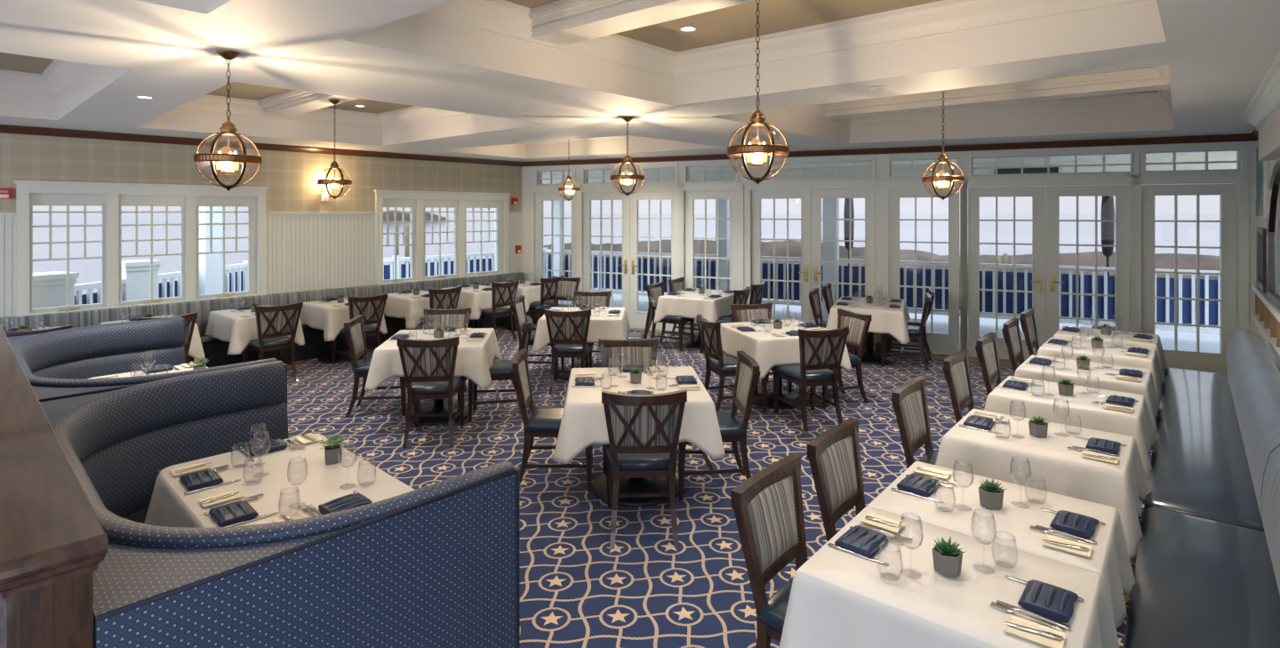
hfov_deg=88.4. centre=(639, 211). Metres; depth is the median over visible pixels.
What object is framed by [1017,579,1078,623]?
napkin
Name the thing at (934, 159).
window
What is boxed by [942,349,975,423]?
dining chair
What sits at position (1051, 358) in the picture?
bread plate
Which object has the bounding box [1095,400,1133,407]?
fork
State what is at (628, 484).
dining table
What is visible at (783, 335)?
bread plate
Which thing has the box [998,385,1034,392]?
table knife
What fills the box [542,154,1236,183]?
trim
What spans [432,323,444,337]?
potted herb
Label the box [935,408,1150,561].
tablecloth
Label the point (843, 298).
napkin
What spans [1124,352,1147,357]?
bread plate
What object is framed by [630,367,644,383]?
potted succulent
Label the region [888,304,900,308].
napkin
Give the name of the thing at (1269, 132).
wall
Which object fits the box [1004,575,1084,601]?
table knife
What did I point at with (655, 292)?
cushion
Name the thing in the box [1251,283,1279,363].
trim
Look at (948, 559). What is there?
potted succulent
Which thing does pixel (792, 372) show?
seat cushion
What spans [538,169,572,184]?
window
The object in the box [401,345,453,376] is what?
cushion
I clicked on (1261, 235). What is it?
mirror glass
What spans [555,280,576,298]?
cushion
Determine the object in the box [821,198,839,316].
porch column
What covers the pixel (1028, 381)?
bread plate
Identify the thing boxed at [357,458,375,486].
glass
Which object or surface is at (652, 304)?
dining chair
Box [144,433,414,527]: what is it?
tablecloth
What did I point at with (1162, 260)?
bank
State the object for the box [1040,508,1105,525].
table knife
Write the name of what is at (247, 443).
glass
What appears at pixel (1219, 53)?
ceiling
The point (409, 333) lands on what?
bread plate
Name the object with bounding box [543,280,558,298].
cushion
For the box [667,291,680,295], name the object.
napkin
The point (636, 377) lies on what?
pot
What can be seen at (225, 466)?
fork
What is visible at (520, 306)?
cushion
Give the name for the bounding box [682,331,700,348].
dining table
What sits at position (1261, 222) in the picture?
wall
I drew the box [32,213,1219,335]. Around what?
bay water
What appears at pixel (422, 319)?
seat cushion
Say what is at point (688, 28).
recessed light
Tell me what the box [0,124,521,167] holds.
trim
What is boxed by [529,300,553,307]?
seat cushion
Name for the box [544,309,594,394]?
dining chair
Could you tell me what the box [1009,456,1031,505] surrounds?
wine glass
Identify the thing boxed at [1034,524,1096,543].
fork
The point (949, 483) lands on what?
fork
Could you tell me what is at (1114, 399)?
napkin
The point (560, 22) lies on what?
ceiling beam
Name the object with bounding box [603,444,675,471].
seat cushion
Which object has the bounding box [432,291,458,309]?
chair back
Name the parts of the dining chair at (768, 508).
leg, seat rail, nailhead trim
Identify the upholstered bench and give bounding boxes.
[1122,445,1279,647]
[1144,328,1279,531]
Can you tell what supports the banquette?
on the floor
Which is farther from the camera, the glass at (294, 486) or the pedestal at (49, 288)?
the pedestal at (49, 288)
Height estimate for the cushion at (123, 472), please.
0.395 m
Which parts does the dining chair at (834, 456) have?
nailhead trim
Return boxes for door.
[583,192,629,322]
[629,191,678,331]
[752,189,811,322]
[811,188,875,347]
[968,186,1045,360]
[1045,184,1128,342]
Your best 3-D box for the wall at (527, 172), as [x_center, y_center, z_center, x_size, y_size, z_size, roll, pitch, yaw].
[2.584,0.540,10.087,10.708,2.920,0.160,0,0,25]
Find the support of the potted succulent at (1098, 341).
on the tablecloth at (1151, 362)
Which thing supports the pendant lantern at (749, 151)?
hanging from the ceiling at (739, 21)
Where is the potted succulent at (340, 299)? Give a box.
[337,295,343,303]
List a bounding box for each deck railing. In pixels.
[74,259,247,304]
[244,255,399,279]
[392,247,547,278]
[544,247,1219,333]
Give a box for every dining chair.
[4,324,71,335]
[136,312,197,363]
[241,301,303,381]
[331,293,387,370]
[343,314,414,417]
[397,336,467,447]
[409,285,461,329]
[419,307,471,406]
[468,315,533,422]
[471,280,519,340]
[510,348,592,491]
[511,295,564,377]
[520,275,563,331]
[535,275,580,324]
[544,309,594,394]
[571,290,611,367]
[598,337,658,473]
[601,389,687,549]
[626,296,655,339]
[646,281,694,351]
[668,276,698,336]
[673,350,760,500]
[696,314,767,413]
[700,286,750,353]
[728,281,765,316]
[730,453,807,647]
[731,302,791,393]
[771,326,848,431]
[799,308,871,408]
[806,417,865,541]
[808,288,856,355]
[822,282,865,352]
[881,292,932,370]
[887,288,935,360]
[890,376,938,468]
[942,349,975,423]
[975,332,1001,395]
[1001,317,1024,376]
[1019,308,1039,356]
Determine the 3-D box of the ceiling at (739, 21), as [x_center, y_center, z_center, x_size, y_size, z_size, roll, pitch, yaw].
[0.627,-1.355,3.546,3.418,0.030,2.936,0,0,40]
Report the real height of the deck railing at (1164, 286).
1.150 m
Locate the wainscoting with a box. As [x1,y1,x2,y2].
[0,212,522,318]
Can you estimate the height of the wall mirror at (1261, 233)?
0.650 m
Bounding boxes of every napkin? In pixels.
[7,328,31,331]
[128,315,143,320]
[144,364,173,373]
[179,469,223,490]
[208,500,258,527]
[234,305,250,310]
[244,438,287,455]
[318,492,371,513]
[321,297,337,301]
[390,334,408,339]
[397,289,411,293]
[436,326,455,331]
[456,284,470,287]
[469,332,485,337]
[529,282,540,285]
[575,376,594,385]
[608,309,620,313]
[622,364,643,371]
[626,390,651,394]
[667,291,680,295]
[675,375,696,384]
[683,288,695,290]
[708,294,720,297]
[722,289,733,293]
[736,326,755,331]
[752,319,770,323]
[785,330,798,335]
[799,322,817,327]
[834,525,888,557]
[836,301,847,305]
[841,296,852,300]
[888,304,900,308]
[889,298,901,302]
[896,472,941,495]
[963,415,994,429]
[1002,379,1028,390]
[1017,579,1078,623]
[1028,357,1051,365]
[1048,338,1068,344]
[1049,510,1099,538]
[1062,326,1080,332]
[1085,437,1120,454]
[1105,394,1135,406]
[1119,368,1142,377]
[1127,346,1148,353]
[1133,333,1151,339]
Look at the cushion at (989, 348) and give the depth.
5.63 m
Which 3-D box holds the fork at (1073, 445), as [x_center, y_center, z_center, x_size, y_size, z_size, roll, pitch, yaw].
[2.351,1.234,3.396,0.200,0.008,0.025,0,0,41]
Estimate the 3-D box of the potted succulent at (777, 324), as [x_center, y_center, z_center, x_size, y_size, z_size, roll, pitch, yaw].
[1.461,1.186,6.987,0.104,0.107,0.102,0,0,44]
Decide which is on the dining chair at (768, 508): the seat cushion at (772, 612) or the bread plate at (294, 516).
the seat cushion at (772, 612)
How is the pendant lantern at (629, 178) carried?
hanging from the ceiling at (1219, 53)
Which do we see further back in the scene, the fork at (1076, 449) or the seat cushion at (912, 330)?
the seat cushion at (912, 330)
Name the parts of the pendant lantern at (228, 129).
glass globe, chain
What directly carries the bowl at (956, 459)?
on the wine glass at (956, 459)
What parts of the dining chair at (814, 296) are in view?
frame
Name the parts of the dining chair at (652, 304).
frame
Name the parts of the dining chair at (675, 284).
leg, frame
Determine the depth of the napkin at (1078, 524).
2.56 m
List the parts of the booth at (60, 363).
panel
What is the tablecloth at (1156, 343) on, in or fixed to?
on the dining table
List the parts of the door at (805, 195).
handle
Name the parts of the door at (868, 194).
handle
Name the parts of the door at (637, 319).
handle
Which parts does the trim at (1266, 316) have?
post, post, rail, rail, post, post, post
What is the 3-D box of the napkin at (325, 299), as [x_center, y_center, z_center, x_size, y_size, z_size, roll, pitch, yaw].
[-4.335,1.221,9.189,0.141,0.036,0.165,0,0,40]
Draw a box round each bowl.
[248,424,267,447]
[250,431,270,456]
[287,456,308,485]
[337,440,357,467]
[898,512,923,549]
[952,458,974,487]
[970,508,996,544]
[1009,456,1031,484]
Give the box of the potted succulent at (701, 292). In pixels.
[698,287,704,294]
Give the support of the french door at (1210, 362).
in the wall at (527, 172)
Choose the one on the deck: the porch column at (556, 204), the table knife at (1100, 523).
the porch column at (556, 204)
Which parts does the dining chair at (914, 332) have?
leg, leg, seat rail, leg, leg, frame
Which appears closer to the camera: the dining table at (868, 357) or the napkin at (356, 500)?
the napkin at (356, 500)
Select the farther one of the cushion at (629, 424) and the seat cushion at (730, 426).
the seat cushion at (730, 426)
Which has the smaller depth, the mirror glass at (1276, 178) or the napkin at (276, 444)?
the napkin at (276, 444)
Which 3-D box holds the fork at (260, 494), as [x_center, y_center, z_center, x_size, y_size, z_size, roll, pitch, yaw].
[-1.716,1.234,2.803,0.025,0.008,0.200,0,0,44]
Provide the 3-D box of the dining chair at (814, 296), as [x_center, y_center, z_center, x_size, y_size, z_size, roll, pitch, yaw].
[2.610,1.536,8.899,0.618,0.928,0.508,0,0,24]
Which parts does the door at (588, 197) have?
handle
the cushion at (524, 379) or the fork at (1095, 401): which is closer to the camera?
the fork at (1095, 401)
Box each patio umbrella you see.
[843,198,854,265]
[1092,184,1114,330]
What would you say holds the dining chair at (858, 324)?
on the floor
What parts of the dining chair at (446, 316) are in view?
frame, leg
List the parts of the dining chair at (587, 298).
leg, frame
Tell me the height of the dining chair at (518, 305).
0.928 m
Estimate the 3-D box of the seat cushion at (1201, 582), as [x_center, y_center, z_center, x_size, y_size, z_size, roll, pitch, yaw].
[1.507,1.559,1.699,0.500,0.082,4.140,0,0,40]
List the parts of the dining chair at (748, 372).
leg, leg, seat rail, leg, leg, frame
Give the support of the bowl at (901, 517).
on the wine glass at (901, 517)
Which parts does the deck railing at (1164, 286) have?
rail, rail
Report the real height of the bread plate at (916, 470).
0.011 m
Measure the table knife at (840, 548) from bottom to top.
0.006 m
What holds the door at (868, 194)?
in the wall at (527, 172)
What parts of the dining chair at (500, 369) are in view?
leg, leg, seat rail, frame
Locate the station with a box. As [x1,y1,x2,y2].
[515,245,520,253]
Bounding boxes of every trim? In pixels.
[0,59,129,119]
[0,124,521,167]
[13,180,268,316]
[136,0,230,14]
[136,94,543,145]
[374,189,510,285]
[438,135,722,158]
[521,133,1256,167]
[527,144,1252,350]
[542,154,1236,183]
[630,328,1020,367]
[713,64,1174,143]
[1241,51,1279,130]
[1251,128,1258,141]
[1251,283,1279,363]
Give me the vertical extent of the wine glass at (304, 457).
0.195 m
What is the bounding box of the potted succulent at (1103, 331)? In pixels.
[1100,323,1111,335]
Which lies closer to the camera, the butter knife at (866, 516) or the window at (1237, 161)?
the butter knife at (866, 516)
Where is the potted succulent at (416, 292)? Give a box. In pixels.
[413,288,419,295]
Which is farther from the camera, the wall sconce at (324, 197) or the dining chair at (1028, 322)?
the wall sconce at (324, 197)
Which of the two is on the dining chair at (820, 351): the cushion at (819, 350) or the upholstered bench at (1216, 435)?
the cushion at (819, 350)
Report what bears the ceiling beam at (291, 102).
attached to the ceiling at (237, 90)
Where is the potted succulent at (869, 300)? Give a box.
[865,295,873,303]
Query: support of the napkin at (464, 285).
on the tablecloth at (477, 301)
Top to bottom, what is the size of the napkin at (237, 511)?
0.036 m
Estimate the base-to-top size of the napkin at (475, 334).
0.036 m
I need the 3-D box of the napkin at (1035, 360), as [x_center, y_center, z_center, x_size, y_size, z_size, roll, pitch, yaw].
[3.277,1.221,5.384,0.141,0.036,0.165,0,0,40]
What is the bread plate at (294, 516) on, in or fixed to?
on the tablecloth at (169, 507)
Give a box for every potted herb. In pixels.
[189,357,207,369]
[320,433,346,464]
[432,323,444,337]
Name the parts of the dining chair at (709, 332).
leg, frame, leg, seat rail, leg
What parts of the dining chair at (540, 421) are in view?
frame, leg, leg, seat rail, leg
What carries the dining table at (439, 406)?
on the floor
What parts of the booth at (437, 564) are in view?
seat, panel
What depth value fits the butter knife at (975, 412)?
3.99 m
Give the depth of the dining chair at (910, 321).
8.96 m
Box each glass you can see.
[230,442,249,467]
[242,456,263,483]
[248,424,267,465]
[250,431,270,475]
[278,486,300,516]
[287,456,308,506]
[337,440,357,488]
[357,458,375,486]
[877,541,903,581]
[898,512,923,574]
[934,481,955,512]
[952,458,974,508]
[970,508,996,572]
[991,530,1017,568]
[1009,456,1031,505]
[1024,474,1047,503]
[1261,234,1263,282]
[1271,173,1279,298]
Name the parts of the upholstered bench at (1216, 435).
backrest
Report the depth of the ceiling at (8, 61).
5.96 m
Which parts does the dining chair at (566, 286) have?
leg, frame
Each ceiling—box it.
[0,0,1279,161]
[0,52,53,73]
[207,81,414,113]
[504,0,942,52]
[542,151,1236,175]
[1039,66,1158,94]
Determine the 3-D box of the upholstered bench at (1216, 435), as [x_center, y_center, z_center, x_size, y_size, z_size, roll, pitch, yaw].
[4.192,1.538,4.734,0.740,0.925,3.920,0,0,40]
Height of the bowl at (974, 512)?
0.107 m
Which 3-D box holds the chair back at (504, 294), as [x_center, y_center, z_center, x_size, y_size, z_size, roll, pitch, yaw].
[-2.067,1.270,10.098,0.100,0.290,0.432,0,0,37]
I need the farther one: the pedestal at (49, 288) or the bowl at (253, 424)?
the pedestal at (49, 288)
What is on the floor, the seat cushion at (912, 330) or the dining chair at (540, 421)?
the dining chair at (540, 421)
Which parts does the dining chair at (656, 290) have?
leg, frame, leg, seat rail, leg, leg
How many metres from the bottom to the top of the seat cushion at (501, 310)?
0.072 m
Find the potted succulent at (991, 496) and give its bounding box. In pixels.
[978,478,1006,510]
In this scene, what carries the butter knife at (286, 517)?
on the bread plate at (294, 516)
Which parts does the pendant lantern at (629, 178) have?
chain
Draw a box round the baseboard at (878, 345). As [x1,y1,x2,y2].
[678,329,967,350]
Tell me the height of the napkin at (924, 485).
0.036 m
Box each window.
[29,192,105,313]
[118,194,184,305]
[196,195,256,299]
[383,199,415,282]
[423,199,457,279]
[464,200,503,276]
[535,192,576,314]
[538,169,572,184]
[585,167,674,183]
[685,190,737,333]
[687,164,735,182]
[768,160,871,180]
[889,158,959,177]
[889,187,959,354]
[971,152,1133,175]
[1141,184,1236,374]
[1145,149,1239,172]
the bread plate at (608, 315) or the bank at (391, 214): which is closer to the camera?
the bread plate at (608, 315)
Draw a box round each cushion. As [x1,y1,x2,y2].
[32,344,184,378]
[80,401,288,518]
[184,319,192,343]
[248,336,290,348]
[259,308,298,334]
[339,324,376,334]
[350,322,364,354]
[352,299,383,321]
[354,358,371,373]
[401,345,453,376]
[407,376,467,394]
[420,316,424,323]
[427,313,466,329]
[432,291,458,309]
[481,306,510,315]
[488,360,511,376]
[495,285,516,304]
[515,301,525,326]
[518,360,529,403]
[519,330,535,342]
[524,329,530,348]
[524,406,564,431]
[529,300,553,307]
[535,303,574,311]
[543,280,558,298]
[548,315,587,339]
[551,342,594,353]
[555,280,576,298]
[576,296,607,307]
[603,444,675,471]
[604,346,653,367]
[608,403,679,446]
[626,332,644,339]
[649,287,662,306]
[652,315,691,321]
[672,281,682,292]
[699,324,718,355]
[704,315,732,323]
[707,355,737,372]
[715,410,745,437]
[736,293,747,304]
[736,308,768,322]
[736,361,751,408]
[746,474,799,573]
[752,288,763,303]
[757,576,793,634]
[771,364,838,382]
[804,336,844,365]
[813,293,820,315]
[817,320,827,327]
[819,435,857,513]
[826,288,832,307]
[840,315,864,345]
[848,352,861,364]
[881,325,921,335]
[901,389,927,446]
[907,318,925,327]
[918,450,938,464]
[951,360,969,405]
[983,341,997,378]
[1008,326,1020,357]
[1025,315,1036,343]
[1122,506,1279,647]
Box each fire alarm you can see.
[0,188,13,199]
[511,198,518,204]
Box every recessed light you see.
[135,96,154,99]
[679,25,696,31]
[869,85,887,89]
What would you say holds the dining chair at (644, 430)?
on the floor
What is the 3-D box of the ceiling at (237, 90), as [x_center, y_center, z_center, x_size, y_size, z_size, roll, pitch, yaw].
[-3.274,-1.355,6.956,3.658,0.030,2.965,0,0,41]
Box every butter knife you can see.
[175,463,210,472]
[200,491,239,503]
[282,514,294,520]
[301,433,317,440]
[864,515,903,527]
[916,466,950,474]
[975,411,1002,416]
[1005,622,1063,640]
[1040,539,1089,551]
[1081,453,1118,460]
[1102,405,1131,409]
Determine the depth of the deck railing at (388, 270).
13.15 m
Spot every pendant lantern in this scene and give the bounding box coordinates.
[192,49,262,191]
[317,99,351,199]
[558,139,579,200]
[610,116,644,196]
[727,0,789,183]
[921,90,964,199]
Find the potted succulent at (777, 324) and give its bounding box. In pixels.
[773,318,782,328]
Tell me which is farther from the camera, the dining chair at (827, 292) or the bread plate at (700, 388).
the dining chair at (827, 292)
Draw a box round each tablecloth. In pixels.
[88,363,207,378]
[99,315,205,359]
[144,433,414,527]
[205,305,304,354]
[299,299,387,341]
[364,328,502,391]
[383,290,429,328]
[441,285,512,319]
[489,280,559,311]
[532,307,631,351]
[552,366,725,463]
[653,288,734,323]
[720,319,851,378]
[779,506,1119,647]
[825,296,910,343]
[866,461,1135,635]
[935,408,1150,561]
[984,376,1156,479]
[1014,354,1159,432]
[1036,336,1165,402]
[1052,325,1167,375]
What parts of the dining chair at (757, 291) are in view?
frame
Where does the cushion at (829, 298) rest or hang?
on the dining chair at (827, 292)
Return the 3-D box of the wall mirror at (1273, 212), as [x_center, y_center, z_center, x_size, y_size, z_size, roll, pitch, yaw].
[5.473,0.195,5.615,0.043,1.270,2.150,0,0,40]
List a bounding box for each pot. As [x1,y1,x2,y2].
[17,328,29,331]
[192,364,205,369]
[324,444,342,464]
[433,329,444,337]
[630,371,641,383]
[865,297,872,303]
[1076,358,1089,369]
[1091,338,1103,348]
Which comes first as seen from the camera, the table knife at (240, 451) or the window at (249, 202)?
the table knife at (240, 451)
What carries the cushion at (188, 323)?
on the dining chair at (190, 318)
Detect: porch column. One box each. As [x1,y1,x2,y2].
[199,206,222,295]
[494,208,495,270]
[553,200,564,277]
[715,199,729,290]
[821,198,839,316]
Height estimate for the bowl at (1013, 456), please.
0.107 m
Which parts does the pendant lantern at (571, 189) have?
chain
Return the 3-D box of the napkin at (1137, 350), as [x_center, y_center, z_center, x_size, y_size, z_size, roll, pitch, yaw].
[4.395,1.221,5.806,0.141,0.036,0.165,0,0,42]
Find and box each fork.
[178,466,228,480]
[179,464,229,478]
[203,496,258,514]
[209,493,263,509]
[282,440,296,450]
[286,439,304,449]
[298,504,315,516]
[304,504,324,514]
[849,526,903,543]
[858,524,912,542]
[905,474,951,487]
[914,472,959,486]
[989,601,1065,631]
[995,600,1071,630]
[1029,525,1091,544]
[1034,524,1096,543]
[1066,447,1114,456]
[1072,445,1119,455]
[1091,401,1125,407]
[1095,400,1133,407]
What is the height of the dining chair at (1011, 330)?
0.928 m
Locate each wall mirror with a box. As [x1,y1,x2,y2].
[1256,227,1266,292]
[1266,160,1279,310]
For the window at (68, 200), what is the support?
in the wall at (291, 178)
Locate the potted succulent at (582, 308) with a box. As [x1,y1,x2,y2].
[580,304,588,310]
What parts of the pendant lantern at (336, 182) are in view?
chain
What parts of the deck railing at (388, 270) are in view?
rail, post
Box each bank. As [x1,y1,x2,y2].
[383,209,448,221]
[543,239,936,263]
[839,251,1219,279]
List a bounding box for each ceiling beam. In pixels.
[256,89,357,117]
[343,0,1166,105]
[528,0,755,46]
[824,67,1169,119]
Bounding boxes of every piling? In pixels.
[393,224,399,255]
[404,224,409,263]
[997,256,1001,271]
[1002,253,1007,271]
[1010,255,1015,271]
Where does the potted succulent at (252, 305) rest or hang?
on the tablecloth at (224, 325)
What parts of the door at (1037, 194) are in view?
handle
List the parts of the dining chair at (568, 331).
leg, leg, frame, seat rail, leg, leg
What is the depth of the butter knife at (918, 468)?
3.12 m
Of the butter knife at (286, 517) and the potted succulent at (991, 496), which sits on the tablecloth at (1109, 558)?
the potted succulent at (991, 496)
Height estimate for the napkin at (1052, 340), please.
0.036 m
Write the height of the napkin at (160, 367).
0.036 m
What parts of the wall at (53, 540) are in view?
post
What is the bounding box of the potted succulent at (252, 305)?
[250,303,257,311]
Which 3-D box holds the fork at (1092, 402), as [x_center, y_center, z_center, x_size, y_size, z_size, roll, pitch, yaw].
[3.005,1.234,4.200,0.200,0.008,0.025,0,0,38]
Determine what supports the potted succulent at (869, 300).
on the tablecloth at (884, 320)
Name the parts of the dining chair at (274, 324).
leg, leg, seat rail, frame, leg, leg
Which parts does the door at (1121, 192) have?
handle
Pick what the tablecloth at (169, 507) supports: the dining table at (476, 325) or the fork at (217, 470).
the fork at (217, 470)
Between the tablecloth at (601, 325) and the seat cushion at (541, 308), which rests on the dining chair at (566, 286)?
the seat cushion at (541, 308)
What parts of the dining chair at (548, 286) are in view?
frame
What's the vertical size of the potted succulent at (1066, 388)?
0.107 m
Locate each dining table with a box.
[250,349,258,361]
[317,336,362,363]
[404,399,472,424]
[474,319,479,327]
[505,324,536,330]
[558,353,595,380]
[592,472,678,506]
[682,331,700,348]
[752,377,808,408]
[856,331,895,364]
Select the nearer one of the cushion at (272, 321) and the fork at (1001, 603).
the fork at (1001, 603)
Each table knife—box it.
[184,479,240,495]
[222,512,278,527]
[238,448,255,461]
[570,385,602,386]
[827,543,889,565]
[890,488,943,502]
[958,424,1002,433]
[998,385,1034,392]
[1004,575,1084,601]
[1025,362,1053,367]
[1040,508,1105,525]
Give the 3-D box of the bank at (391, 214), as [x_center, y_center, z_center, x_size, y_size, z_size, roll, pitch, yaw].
[-124.000,2.144,330.000,55.000,5.811,14.000,0,0,-20]
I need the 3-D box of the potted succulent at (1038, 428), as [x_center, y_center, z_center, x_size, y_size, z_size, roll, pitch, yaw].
[2.206,1.186,3.643,0.102,0.107,0.104,0,0,11]
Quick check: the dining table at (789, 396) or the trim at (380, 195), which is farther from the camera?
the trim at (380, 195)
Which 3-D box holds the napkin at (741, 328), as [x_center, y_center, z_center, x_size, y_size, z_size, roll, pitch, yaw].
[1.107,1.221,6.869,0.141,0.036,0.165,0,0,-17]
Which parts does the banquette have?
backrest, seat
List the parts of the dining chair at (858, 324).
leg, leg, seat rail, frame, leg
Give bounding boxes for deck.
[558,295,1219,359]
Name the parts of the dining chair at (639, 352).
leg, frame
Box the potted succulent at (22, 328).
[17,325,29,331]
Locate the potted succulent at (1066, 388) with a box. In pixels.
[1057,378,1074,395]
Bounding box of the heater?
[990,158,1062,174]
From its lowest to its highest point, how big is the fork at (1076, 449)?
0.008 m
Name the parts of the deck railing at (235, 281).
rail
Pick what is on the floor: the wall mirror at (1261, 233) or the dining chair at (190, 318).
the dining chair at (190, 318)
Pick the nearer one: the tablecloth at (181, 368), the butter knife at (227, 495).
the butter knife at (227, 495)
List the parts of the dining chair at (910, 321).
leg, leg, leg, frame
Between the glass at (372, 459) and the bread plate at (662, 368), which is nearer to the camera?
the glass at (372, 459)
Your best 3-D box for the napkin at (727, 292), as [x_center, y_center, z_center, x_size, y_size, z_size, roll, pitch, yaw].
[1.348,1.221,10.032,0.141,0.036,0.165,0,0,29]
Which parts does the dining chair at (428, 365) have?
leg, leg, frame, seat rail, leg, leg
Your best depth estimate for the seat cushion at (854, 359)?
6.84 m
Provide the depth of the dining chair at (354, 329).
6.44 m
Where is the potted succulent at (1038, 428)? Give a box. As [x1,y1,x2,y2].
[1028,415,1048,438]
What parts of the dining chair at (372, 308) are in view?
leg, seat rail, frame, leg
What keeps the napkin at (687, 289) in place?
on the tablecloth at (692, 304)
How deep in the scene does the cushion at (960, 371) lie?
4.89 m
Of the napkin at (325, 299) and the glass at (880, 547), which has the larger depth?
the napkin at (325, 299)
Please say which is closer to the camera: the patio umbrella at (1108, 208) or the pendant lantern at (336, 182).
the pendant lantern at (336, 182)
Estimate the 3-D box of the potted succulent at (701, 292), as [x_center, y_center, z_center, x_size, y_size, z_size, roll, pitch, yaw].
[0.931,1.186,9.933,0.102,0.107,0.104,0,0,-1]
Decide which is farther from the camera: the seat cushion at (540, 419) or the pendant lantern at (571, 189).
the pendant lantern at (571, 189)
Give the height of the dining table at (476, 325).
0.750 m
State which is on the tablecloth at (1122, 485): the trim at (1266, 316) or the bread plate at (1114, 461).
the bread plate at (1114, 461)
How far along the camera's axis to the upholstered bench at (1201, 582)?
2.70 m
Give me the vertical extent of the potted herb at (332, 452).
0.136 m
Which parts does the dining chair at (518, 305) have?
frame, leg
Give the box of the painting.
[1255,144,1268,218]
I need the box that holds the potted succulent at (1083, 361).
[1076,354,1091,369]
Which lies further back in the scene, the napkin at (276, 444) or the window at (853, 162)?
the window at (853, 162)
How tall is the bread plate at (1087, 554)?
0.011 m
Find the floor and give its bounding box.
[285,323,1161,647]
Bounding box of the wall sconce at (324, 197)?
[320,186,331,200]
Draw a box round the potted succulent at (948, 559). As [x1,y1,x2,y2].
[932,536,964,577]
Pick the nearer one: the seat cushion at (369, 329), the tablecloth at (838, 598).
the tablecloth at (838, 598)
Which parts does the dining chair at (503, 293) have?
leg, leg, seat rail, frame, leg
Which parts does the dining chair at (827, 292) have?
frame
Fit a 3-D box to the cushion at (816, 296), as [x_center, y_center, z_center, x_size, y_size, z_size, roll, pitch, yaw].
[2.389,1.270,8.997,0.100,0.290,0.432,0,0,24]
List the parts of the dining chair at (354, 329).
leg, frame, leg, seat rail, leg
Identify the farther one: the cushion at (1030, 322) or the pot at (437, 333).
the cushion at (1030, 322)
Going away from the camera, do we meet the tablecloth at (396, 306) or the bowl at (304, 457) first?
the bowl at (304, 457)
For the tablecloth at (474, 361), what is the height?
0.366 m
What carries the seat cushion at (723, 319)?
on the dining chair at (740, 297)
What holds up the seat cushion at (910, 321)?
on the dining chair at (910, 321)
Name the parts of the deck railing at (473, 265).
rail, post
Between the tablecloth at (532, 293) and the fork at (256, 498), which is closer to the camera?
the fork at (256, 498)
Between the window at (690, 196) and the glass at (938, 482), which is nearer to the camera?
the glass at (938, 482)
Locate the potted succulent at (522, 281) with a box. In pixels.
[520,278,525,283]
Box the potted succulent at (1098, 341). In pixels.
[1090,336,1103,348]
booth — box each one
[6,316,277,399]
[39,360,519,647]
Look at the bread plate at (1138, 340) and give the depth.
6.30 m
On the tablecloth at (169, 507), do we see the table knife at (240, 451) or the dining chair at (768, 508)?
the table knife at (240, 451)
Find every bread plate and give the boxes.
[92,375,119,378]
[169,461,210,476]
[181,361,199,367]
[198,488,244,507]
[272,511,305,522]
[293,432,321,444]
[397,332,414,335]
[460,328,471,331]
[465,338,481,341]
[574,373,594,377]
[606,313,619,316]
[652,366,665,371]
[679,384,701,390]
[770,333,786,336]
[810,327,827,330]
[859,512,906,533]
[912,464,951,479]
[971,409,1003,419]
[1001,613,1066,647]
[1008,376,1034,383]
[1032,355,1055,359]
[1040,533,1092,557]
[1080,450,1119,463]
[1102,403,1133,412]
[1114,375,1140,382]
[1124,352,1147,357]
[1131,337,1151,342]
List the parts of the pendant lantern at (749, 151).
chain, glass globe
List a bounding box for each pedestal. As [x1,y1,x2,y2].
[32,271,79,308]
[121,259,161,301]
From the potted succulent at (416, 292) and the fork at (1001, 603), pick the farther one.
the potted succulent at (416, 292)
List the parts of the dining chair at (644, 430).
leg, leg, seat rail, frame, leg, leg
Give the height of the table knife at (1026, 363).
0.006 m
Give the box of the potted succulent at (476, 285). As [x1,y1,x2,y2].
[472,281,479,288]
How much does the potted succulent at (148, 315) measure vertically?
0.107 m
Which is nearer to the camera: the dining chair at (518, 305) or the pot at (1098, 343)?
the pot at (1098, 343)
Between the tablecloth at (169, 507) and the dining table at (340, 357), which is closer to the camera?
the tablecloth at (169, 507)
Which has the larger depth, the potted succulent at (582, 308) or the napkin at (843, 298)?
the napkin at (843, 298)
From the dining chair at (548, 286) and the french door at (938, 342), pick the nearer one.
the french door at (938, 342)
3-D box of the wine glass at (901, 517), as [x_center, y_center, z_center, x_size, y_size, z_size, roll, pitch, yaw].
[0.929,1.142,2.254,0.080,0.195,0.080,0,0,42]
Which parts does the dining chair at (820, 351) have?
leg, leg, seat rail, leg, frame, leg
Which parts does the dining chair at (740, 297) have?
leg, frame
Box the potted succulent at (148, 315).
[143,312,152,317]
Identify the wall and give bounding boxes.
[0,132,521,214]
[0,324,108,647]
[521,141,1257,335]
[1257,140,1279,371]
[1258,106,1279,160]
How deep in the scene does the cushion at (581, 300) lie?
8.86 m
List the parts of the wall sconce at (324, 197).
lamp shade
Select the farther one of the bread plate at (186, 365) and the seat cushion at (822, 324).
the seat cushion at (822, 324)
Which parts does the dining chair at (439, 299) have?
frame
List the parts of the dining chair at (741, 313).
frame, leg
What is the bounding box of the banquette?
[0,272,535,367]
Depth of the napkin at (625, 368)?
5.10 m
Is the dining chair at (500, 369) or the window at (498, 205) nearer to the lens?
the dining chair at (500, 369)
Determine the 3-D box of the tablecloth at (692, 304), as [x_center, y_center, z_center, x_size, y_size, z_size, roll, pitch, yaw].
[0.935,1.437,9.929,1.026,0.392,1.353,0,0,28]
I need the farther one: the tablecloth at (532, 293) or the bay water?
the bay water
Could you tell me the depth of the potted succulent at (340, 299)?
8.93 m
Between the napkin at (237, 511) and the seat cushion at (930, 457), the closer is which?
the napkin at (237, 511)

